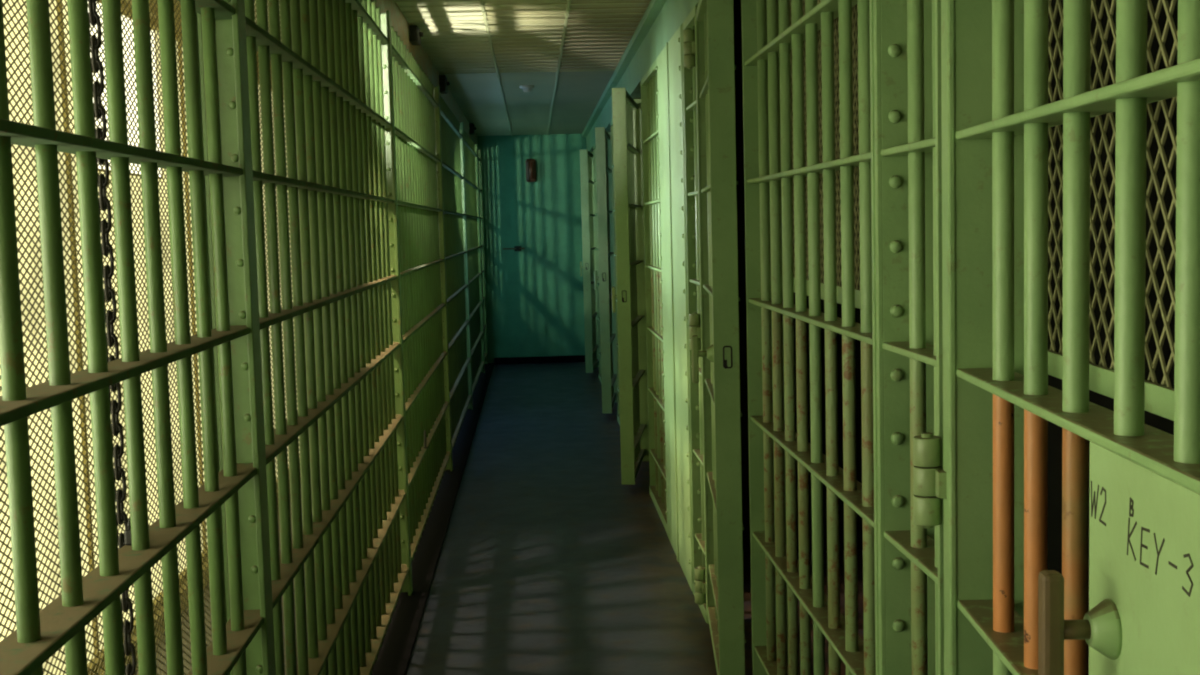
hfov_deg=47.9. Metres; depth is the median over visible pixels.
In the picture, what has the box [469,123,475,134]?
clamp
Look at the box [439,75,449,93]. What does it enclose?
clamp
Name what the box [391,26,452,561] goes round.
bars
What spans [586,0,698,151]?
wall
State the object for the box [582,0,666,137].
trim
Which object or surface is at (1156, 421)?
wall cell partition
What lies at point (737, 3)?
wall cell partition
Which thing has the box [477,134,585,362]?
wall
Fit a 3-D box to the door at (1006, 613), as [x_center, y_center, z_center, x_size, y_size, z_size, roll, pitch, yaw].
[0.546,0.215,1.588,0.186,2.273,1.062,-1,5,2]
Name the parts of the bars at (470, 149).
rail, rail, rail, rail, rail, rail, post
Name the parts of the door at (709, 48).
handle, rail, lock plate, rail, rail, rail, rail, rail, rail, edge plate, rail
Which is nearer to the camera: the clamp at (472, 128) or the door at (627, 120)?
the door at (627, 120)
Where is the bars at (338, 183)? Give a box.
[197,0,411,674]
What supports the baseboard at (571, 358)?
attached to the wall at (535, 293)
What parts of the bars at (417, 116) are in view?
rail, rail, rail, rail, rail, rail, rail, rail, post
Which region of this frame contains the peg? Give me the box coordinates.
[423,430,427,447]
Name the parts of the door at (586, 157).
handle, edge plate, rail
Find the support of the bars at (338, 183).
in the floor
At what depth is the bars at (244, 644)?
2.03 m
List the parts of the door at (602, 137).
handle, rail, rail, rail, rail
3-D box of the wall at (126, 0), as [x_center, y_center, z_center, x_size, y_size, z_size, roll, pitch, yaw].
[-1.885,-0.228,6.367,0.150,2.606,18.100,-2,5,-3]
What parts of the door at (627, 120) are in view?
handle, edge plate, rail, rail, rail, rail, rail, rail, rail, rail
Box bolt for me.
[503,246,524,250]
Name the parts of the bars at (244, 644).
rail, rail, rail, rail, rail, post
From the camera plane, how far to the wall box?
15.29 m
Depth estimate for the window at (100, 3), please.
5.22 m
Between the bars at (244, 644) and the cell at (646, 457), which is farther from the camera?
the cell at (646, 457)
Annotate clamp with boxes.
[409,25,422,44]
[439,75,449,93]
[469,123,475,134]
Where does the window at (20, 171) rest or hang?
in the wall at (126, 0)
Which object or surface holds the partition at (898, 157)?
on the floor
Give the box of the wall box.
[526,159,535,181]
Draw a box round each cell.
[593,132,616,401]
[610,99,648,460]
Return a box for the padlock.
[124,518,131,545]
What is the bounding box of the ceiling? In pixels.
[254,0,650,135]
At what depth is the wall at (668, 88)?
6.07 m
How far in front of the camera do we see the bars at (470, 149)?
13.35 m
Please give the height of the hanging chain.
2.472 m
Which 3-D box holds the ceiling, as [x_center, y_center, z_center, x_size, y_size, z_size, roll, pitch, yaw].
[0.200,-1.640,6.406,4.500,0.106,18.200,-2,5,-3]
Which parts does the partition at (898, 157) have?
rail, rail, rail, rail, rail, rail, post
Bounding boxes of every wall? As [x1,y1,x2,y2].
[94,0,300,674]
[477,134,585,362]
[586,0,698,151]
[641,6,708,623]
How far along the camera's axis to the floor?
6.22 m
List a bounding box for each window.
[0,0,299,674]
[88,1,162,178]
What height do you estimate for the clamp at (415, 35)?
0.080 m
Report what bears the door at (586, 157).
attached to the cell
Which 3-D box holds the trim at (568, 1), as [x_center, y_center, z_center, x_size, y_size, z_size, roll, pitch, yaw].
[-0.146,-1.575,6.344,0.016,0.008,18.100,-2,5,-3]
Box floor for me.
[136,362,863,674]
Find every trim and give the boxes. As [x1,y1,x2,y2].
[371,0,477,143]
[439,69,614,73]
[479,0,512,135]
[547,0,570,134]
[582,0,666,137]
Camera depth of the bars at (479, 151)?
15.32 m
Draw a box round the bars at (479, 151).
[478,149,487,363]
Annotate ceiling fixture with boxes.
[519,85,533,91]
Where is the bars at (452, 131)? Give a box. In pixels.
[440,95,472,449]
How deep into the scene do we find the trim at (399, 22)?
7.49 m
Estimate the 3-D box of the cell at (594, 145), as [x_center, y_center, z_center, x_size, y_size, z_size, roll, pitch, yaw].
[0.080,-0.685,12.771,0.155,2.364,1.950,-2,5,-3]
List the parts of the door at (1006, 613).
rail, handle, rail, rail, lock plate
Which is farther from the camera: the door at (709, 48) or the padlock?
the door at (709, 48)
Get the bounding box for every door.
[580,149,598,372]
[594,127,616,412]
[612,88,648,484]
[683,0,745,674]
[913,0,1199,674]
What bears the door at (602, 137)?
attached to the cell at (594, 145)
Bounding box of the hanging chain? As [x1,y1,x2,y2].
[88,0,135,674]
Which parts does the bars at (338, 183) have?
rail, rail, rail, rail, rail, rail, rail, rail, post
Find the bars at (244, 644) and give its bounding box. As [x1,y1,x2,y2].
[0,0,275,674]
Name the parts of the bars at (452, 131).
rail, rail, rail, rail, rail, rail, rail, rail, post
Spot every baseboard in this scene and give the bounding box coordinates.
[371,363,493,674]
[494,355,584,364]
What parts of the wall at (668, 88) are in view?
rail, rail, rail, rail, rail, rail, rail, solid panel, rail, rail, post, rail, rail, rail, rail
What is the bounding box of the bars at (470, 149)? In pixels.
[464,130,484,393]
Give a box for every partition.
[733,0,862,554]
[741,0,943,674]
[1048,0,1177,674]
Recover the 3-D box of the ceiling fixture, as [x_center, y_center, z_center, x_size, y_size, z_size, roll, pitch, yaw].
[-0.545,-1.853,10.069,0.110,0.045,0.110,-2,5,-3]
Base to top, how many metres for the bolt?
0.060 m

